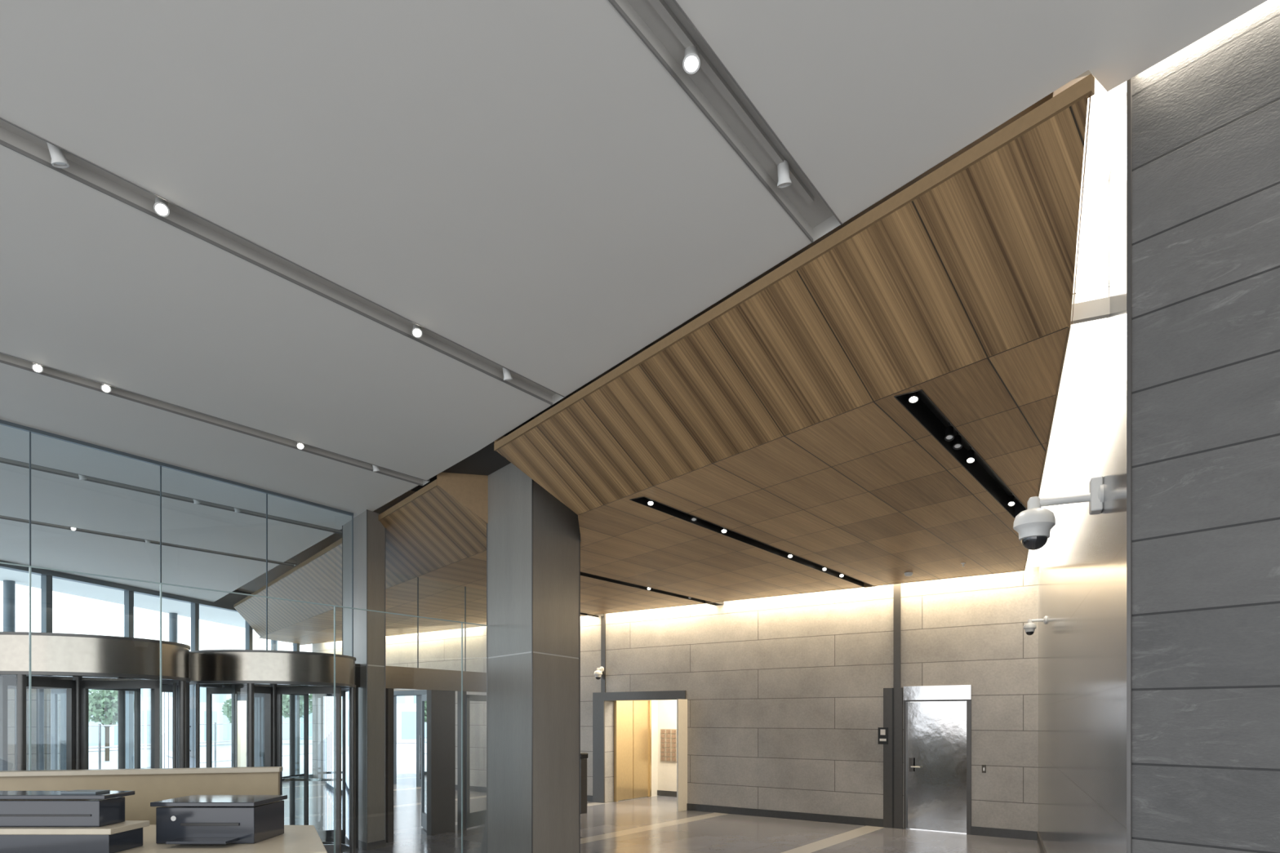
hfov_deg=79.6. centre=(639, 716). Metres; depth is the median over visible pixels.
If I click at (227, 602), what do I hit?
head
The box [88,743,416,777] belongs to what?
ground
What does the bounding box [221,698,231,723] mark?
street tree
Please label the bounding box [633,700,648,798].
leaf
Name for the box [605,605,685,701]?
stone
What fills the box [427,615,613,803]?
stone
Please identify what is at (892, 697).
trim
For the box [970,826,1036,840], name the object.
baseboard
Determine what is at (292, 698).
post
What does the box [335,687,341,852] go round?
stile
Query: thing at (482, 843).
pane
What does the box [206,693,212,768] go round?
stile
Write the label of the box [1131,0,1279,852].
wall
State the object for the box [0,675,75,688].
rail
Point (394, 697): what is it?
door frame
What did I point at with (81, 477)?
track spotlight
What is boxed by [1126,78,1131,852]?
trim
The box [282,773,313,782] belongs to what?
sill
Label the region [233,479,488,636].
slope facet
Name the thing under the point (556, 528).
cladding
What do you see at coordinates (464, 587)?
joint
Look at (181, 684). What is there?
post
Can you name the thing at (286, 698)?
street tree
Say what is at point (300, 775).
push bar
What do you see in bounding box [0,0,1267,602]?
ceiling
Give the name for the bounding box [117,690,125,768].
post
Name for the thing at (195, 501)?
track spotlight
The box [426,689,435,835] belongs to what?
door frame
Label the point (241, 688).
rail
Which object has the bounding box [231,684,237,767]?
stile
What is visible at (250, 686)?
post
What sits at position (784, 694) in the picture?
stone
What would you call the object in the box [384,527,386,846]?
bead
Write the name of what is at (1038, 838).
baseboard
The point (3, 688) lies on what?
stile
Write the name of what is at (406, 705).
building
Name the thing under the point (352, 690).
post
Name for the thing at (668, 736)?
framed artwork
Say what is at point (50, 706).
glass
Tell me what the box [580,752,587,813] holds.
pedestal
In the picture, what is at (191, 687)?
post
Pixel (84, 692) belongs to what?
stile
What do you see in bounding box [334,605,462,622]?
top edge
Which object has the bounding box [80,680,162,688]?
rail
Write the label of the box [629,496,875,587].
recessed light slot
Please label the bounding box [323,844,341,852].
rail
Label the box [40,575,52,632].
mullion
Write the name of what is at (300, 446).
track spotlight
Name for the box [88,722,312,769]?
barrier
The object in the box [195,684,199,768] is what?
post
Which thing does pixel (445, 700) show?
dark infill
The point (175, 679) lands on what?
trim
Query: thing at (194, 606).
mullion
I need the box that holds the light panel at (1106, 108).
[1080,80,1126,186]
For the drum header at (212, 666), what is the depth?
8.67 m
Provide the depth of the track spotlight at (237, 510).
10.30 m
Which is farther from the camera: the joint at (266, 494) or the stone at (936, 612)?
the stone at (936, 612)
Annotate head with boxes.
[0,560,251,612]
[393,689,426,696]
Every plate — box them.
[903,684,971,700]
[909,758,913,772]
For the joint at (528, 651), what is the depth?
8.61 m
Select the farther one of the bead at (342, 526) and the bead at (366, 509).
the bead at (342, 526)
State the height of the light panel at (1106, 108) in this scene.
0.020 m
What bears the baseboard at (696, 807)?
on the floor
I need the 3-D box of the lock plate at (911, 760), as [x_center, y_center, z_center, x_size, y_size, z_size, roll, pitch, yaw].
[4.312,0.770,12.212,0.060,0.220,0.015,0,0,37]
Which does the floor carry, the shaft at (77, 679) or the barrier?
the shaft at (77, 679)
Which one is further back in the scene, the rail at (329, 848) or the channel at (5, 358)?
the rail at (329, 848)
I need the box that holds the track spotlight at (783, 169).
[777,160,791,187]
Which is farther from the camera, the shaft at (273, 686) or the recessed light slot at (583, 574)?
the recessed light slot at (583, 574)
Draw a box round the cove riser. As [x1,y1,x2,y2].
[1072,180,1108,294]
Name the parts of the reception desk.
shelf drawer, screen panel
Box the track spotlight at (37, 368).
[31,363,43,373]
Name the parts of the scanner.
lid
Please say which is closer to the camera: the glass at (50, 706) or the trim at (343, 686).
the glass at (50, 706)
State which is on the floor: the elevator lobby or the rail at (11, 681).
the elevator lobby
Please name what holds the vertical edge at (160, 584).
attached to the pane
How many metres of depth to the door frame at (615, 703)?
16.20 m
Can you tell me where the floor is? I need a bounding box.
[282,773,1040,852]
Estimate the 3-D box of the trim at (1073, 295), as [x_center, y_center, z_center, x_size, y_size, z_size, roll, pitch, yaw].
[3.968,-2.295,7.543,0.240,0.030,7.550,0,0,25]
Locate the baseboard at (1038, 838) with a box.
[1036,831,1045,852]
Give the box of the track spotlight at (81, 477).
[78,474,86,479]
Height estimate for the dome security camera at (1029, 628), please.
0.225 m
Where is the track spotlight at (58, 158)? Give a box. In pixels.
[46,142,69,168]
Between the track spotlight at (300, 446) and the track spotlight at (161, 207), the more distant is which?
the track spotlight at (300, 446)
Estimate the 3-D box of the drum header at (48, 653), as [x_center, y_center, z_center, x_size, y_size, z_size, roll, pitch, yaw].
[-5.656,-0.560,7.724,1.940,0.320,1.940,0,0,0]
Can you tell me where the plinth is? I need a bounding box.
[358,840,385,850]
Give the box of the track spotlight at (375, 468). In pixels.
[372,465,379,471]
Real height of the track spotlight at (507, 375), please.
0.117 m
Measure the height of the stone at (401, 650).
2.650 m
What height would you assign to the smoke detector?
0.050 m
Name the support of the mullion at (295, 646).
on the floor
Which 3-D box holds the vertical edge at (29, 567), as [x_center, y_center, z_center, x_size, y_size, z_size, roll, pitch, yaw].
[-4.332,0.360,5.457,0.012,2.840,0.010,0,0,36]
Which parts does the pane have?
vertical edge, top edge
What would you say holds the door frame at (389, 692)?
on the floor
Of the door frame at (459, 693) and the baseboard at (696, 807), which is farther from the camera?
the baseboard at (696, 807)
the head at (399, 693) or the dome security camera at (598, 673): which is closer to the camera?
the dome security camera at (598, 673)
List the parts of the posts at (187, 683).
post, post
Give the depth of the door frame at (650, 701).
17.15 m
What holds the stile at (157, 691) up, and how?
on the rail
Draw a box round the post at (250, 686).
[247,683,253,767]
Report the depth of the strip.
5.21 m
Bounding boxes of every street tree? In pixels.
[88,689,117,761]
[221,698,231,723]
[282,693,312,719]
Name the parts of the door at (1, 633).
curved glass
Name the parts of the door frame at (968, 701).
frame, frame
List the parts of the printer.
lid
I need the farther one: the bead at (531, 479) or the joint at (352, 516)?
the joint at (352, 516)
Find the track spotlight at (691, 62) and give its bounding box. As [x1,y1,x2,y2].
[682,45,700,74]
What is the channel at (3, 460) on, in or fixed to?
attached to the ceiling at (526, 184)
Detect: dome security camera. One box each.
[594,666,604,679]
[1013,475,1103,550]
[1022,616,1046,635]
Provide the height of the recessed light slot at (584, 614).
0.164 m
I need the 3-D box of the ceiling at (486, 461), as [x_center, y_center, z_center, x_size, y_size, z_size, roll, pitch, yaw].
[-1.154,-2.835,9.061,3.443,0.001,3.623,0,0,0]
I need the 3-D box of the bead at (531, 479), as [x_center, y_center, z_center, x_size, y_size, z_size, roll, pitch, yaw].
[-1.150,-0.517,8.200,0.016,4.635,0.016,0,0,0]
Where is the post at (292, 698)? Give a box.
[289,694,295,825]
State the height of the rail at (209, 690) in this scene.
0.080 m
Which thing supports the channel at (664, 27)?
attached to the ceiling at (526, 184)
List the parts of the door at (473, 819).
pull, rail, rail, glass, rail, rail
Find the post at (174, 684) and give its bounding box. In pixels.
[173,683,176,768]
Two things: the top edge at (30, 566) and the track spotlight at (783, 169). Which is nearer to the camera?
the track spotlight at (783, 169)
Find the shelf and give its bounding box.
[0,820,149,835]
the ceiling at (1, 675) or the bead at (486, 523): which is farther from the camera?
the bead at (486, 523)
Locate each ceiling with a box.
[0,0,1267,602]
[0,675,122,679]
[224,683,294,685]
[299,325,1070,644]
[411,417,534,491]
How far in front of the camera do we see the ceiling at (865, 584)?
6.93 m
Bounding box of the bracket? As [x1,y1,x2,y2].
[1070,296,1110,324]
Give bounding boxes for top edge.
[0,561,30,567]
[30,565,160,584]
[160,582,334,606]
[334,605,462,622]
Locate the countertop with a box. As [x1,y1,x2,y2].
[116,824,327,852]
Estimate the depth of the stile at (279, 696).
9.49 m
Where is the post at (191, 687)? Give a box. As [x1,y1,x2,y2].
[189,684,193,768]
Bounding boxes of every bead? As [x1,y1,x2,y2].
[342,525,342,654]
[366,509,367,850]
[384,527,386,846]
[486,523,488,754]
[531,479,533,852]
[578,532,580,852]
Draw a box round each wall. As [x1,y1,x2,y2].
[1038,94,1126,852]
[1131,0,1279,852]
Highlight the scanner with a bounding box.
[0,790,134,826]
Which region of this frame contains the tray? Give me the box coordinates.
[165,837,239,844]
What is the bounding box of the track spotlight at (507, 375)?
[502,367,512,380]
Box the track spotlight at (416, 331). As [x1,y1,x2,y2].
[411,324,422,337]
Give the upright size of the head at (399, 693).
0.120 m
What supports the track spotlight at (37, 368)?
attached to the channel at (5, 358)
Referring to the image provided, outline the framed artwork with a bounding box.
[660,728,676,762]
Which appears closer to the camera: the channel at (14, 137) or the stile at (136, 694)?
the channel at (14, 137)
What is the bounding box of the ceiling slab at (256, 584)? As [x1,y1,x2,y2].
[235,92,1053,593]
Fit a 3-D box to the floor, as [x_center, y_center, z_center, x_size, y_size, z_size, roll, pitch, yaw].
[-0.526,1.850,10.000,29.051,0.100,28.000,0,0,0]
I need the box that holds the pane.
[461,622,487,852]
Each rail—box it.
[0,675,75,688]
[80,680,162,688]
[89,688,140,691]
[206,687,231,693]
[231,684,272,693]
[276,687,341,693]
[282,693,308,695]
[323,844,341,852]
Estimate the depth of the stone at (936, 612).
12.00 m
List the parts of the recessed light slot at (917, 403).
slot rail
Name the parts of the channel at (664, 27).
track rail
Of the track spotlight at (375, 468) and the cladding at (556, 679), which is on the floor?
the cladding at (556, 679)
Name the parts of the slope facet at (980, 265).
canopy lip, end edge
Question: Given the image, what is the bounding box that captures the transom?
[35,652,486,692]
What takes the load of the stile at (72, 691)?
on the rail
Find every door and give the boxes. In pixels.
[0,631,190,768]
[189,649,355,852]
[419,693,486,831]
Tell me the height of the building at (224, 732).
4.900 m
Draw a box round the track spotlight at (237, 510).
[234,507,240,512]
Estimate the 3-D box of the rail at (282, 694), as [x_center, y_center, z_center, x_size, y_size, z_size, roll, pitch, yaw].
[-4.512,-0.320,9.961,0.040,0.080,0.800,0,0,3]
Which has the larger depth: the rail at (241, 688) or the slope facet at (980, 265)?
the rail at (241, 688)
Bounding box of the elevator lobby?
[619,700,676,800]
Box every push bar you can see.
[282,773,303,778]
[282,778,342,781]
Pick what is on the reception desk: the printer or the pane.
the printer
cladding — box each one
[342,510,384,666]
[358,666,384,843]
[487,462,579,657]
[487,653,579,852]
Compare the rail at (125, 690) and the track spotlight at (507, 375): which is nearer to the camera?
the track spotlight at (507, 375)
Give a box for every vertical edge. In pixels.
[29,567,31,770]
[160,583,161,768]
[333,606,335,852]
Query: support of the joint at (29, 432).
attached to the pane
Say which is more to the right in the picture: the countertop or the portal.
the portal
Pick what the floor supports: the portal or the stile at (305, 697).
the portal
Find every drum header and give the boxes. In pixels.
[0,635,189,680]
[198,652,355,687]
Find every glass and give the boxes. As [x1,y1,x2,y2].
[7,685,69,770]
[237,692,269,767]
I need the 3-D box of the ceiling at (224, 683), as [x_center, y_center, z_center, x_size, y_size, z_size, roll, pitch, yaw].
[-4.539,-0.430,9.512,1.780,0.020,1.780,0,0,0]
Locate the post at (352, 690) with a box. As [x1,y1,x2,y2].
[349,687,355,852]
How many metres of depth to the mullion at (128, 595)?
16.34 m
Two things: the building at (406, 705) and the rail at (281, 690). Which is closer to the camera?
the rail at (281, 690)
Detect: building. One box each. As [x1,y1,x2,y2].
[88,687,231,751]
[282,693,416,744]
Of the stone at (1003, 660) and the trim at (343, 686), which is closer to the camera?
the trim at (343, 686)
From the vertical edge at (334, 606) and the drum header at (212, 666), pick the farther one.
the drum header at (212, 666)
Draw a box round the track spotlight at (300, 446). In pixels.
[296,442,304,449]
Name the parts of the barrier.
post, rail, rail, post, rail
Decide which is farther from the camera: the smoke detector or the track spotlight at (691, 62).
the smoke detector
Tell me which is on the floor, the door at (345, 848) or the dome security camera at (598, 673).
the door at (345, 848)
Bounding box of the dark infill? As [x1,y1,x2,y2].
[435,690,455,834]
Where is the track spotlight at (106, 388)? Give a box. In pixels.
[100,383,111,392]
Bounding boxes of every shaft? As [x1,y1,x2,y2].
[72,676,82,769]
[270,684,276,766]
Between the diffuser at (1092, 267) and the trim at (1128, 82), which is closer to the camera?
the trim at (1128, 82)
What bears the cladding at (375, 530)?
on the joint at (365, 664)
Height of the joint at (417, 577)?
1.360 m
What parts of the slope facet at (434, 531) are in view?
canopy lip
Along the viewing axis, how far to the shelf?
3.86 m
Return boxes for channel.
[0,116,564,404]
[0,351,430,485]
[0,419,353,515]
[0,457,342,534]
[0,515,296,566]
[608,0,842,242]
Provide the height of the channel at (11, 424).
0.035 m
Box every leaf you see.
[617,700,633,800]
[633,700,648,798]
[906,701,966,833]
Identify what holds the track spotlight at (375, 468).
attached to the channel at (5, 358)
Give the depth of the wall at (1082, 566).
4.84 m
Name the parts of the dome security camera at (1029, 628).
arm, wall plate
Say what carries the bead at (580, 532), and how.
attached to the cladding at (556, 679)
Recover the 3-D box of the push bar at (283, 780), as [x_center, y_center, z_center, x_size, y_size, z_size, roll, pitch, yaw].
[-4.087,0.785,9.526,0.800,0.030,0.020,0,0,3]
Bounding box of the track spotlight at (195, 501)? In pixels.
[193,499,199,503]
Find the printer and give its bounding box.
[150,795,287,844]
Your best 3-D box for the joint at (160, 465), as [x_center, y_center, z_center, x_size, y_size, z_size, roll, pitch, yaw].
[-5.237,-1.748,8.395,0.012,2.055,0.012,0,0,32]
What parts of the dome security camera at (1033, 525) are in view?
arm, wall plate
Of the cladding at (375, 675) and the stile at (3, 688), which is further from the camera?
the cladding at (375, 675)
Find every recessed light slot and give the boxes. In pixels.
[580,571,724,605]
[580,612,604,617]
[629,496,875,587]
[893,389,1026,518]
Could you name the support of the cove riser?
attached to the wall at (1082, 566)
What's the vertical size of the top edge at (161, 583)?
0.010 m
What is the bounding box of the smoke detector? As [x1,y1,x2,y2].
[904,572,912,576]
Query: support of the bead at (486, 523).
attached to the cladding at (556, 679)
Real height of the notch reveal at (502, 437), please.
0.755 m
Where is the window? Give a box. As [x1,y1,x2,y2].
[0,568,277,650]
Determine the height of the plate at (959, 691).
0.220 m
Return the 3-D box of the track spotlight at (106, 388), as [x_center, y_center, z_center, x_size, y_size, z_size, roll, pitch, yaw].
[-4.515,-2.794,6.497,0.073,0.118,0.116,0,0,-33]
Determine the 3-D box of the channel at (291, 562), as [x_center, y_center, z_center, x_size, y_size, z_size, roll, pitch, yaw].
[-9.772,-2.813,9.486,0.208,0.084,11.586,0,0,37]
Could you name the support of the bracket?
attached to the wall at (1082, 566)
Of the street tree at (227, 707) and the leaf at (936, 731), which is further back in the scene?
the street tree at (227, 707)
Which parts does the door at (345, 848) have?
curved glass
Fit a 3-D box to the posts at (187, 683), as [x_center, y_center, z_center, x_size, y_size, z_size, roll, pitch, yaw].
[-4.527,0.700,9.530,0.120,2.200,2.366,0,0,32]
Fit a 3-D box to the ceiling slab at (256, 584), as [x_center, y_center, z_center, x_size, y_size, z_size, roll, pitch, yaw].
[-0.505,-3.300,10.600,29.011,0.200,28.800,0,0,0]
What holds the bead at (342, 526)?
attached to the cladding at (375, 675)
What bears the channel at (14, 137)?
attached to the ceiling at (526, 184)
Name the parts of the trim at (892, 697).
jamb panel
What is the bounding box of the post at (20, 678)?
[16,674,26,770]
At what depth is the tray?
4.10 m
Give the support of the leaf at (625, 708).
attached to the door frame at (615, 703)
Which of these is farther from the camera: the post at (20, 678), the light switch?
the light switch
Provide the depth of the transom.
11.42 m
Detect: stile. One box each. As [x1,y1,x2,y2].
[0,675,7,770]
[69,680,75,769]
[80,680,88,769]
[133,688,140,768]
[154,680,162,768]
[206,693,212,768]
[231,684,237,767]
[269,688,272,766]
[276,688,282,800]
[303,693,308,825]
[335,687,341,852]
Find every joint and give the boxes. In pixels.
[29,431,31,565]
[160,465,161,582]
[266,493,267,649]
[351,515,353,657]
[360,664,384,666]
[417,577,418,667]
[464,586,466,671]
[488,651,578,658]
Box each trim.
[0,671,190,683]
[189,680,355,688]
[883,583,902,829]
[1027,287,1075,555]
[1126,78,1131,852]
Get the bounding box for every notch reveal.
[436,472,488,523]
[494,435,506,443]
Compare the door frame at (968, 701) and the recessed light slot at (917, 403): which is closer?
the recessed light slot at (917, 403)
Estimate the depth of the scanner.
3.92 m
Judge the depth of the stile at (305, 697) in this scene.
10.31 m
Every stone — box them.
[386,631,427,696]
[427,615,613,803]
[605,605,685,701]
[685,583,903,828]
[903,576,968,686]
[968,561,1038,831]
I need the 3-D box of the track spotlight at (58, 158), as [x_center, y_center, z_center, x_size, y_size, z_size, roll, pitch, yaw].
[-2.892,-2.796,3.820,0.078,0.117,0.090,0,0,0]
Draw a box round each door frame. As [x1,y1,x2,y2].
[386,688,393,843]
[393,696,396,783]
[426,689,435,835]
[457,691,466,830]
[613,701,617,801]
[648,700,651,797]
[903,699,971,835]
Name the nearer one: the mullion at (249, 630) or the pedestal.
the pedestal
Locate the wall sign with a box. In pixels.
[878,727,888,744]
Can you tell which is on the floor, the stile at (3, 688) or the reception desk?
the reception desk
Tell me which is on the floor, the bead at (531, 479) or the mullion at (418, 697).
the mullion at (418, 697)
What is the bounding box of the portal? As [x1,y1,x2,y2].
[592,613,687,812]
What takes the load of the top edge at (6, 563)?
on the pane
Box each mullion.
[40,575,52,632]
[124,591,133,768]
[191,603,199,768]
[245,621,253,649]
[293,643,299,778]
[416,695,421,786]
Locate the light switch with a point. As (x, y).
(984, 766)
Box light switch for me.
[982,764,986,773]
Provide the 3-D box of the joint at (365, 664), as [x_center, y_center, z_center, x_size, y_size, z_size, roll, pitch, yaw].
[-3.920,-0.690,10.885,0.296,0.016,1.230,0,0,-38]
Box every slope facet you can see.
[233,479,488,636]
[493,73,1094,515]
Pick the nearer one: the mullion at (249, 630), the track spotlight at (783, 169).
the track spotlight at (783, 169)
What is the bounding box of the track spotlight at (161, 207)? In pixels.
[153,196,169,217]
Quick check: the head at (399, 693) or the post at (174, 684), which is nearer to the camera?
the post at (174, 684)
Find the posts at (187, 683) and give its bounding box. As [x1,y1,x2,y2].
[186,682,358,848]
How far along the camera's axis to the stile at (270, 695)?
9.43 m
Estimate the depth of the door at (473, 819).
12.30 m
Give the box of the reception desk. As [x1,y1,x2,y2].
[0,766,327,852]
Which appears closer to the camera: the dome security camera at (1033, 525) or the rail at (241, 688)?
the dome security camera at (1033, 525)
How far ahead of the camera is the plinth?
10.44 m
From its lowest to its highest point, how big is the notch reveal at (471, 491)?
0.755 m
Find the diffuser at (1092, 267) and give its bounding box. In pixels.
[1075,181,1108,303]
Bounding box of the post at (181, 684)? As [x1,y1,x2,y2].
[177,680,186,768]
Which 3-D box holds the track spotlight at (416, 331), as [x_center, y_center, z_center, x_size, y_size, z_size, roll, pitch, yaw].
[-1.606,-2.794,5.546,0.073,0.118,0.110,0,0,-8]
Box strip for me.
[1026,317,1106,567]
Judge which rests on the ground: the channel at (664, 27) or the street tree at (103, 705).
the street tree at (103, 705)

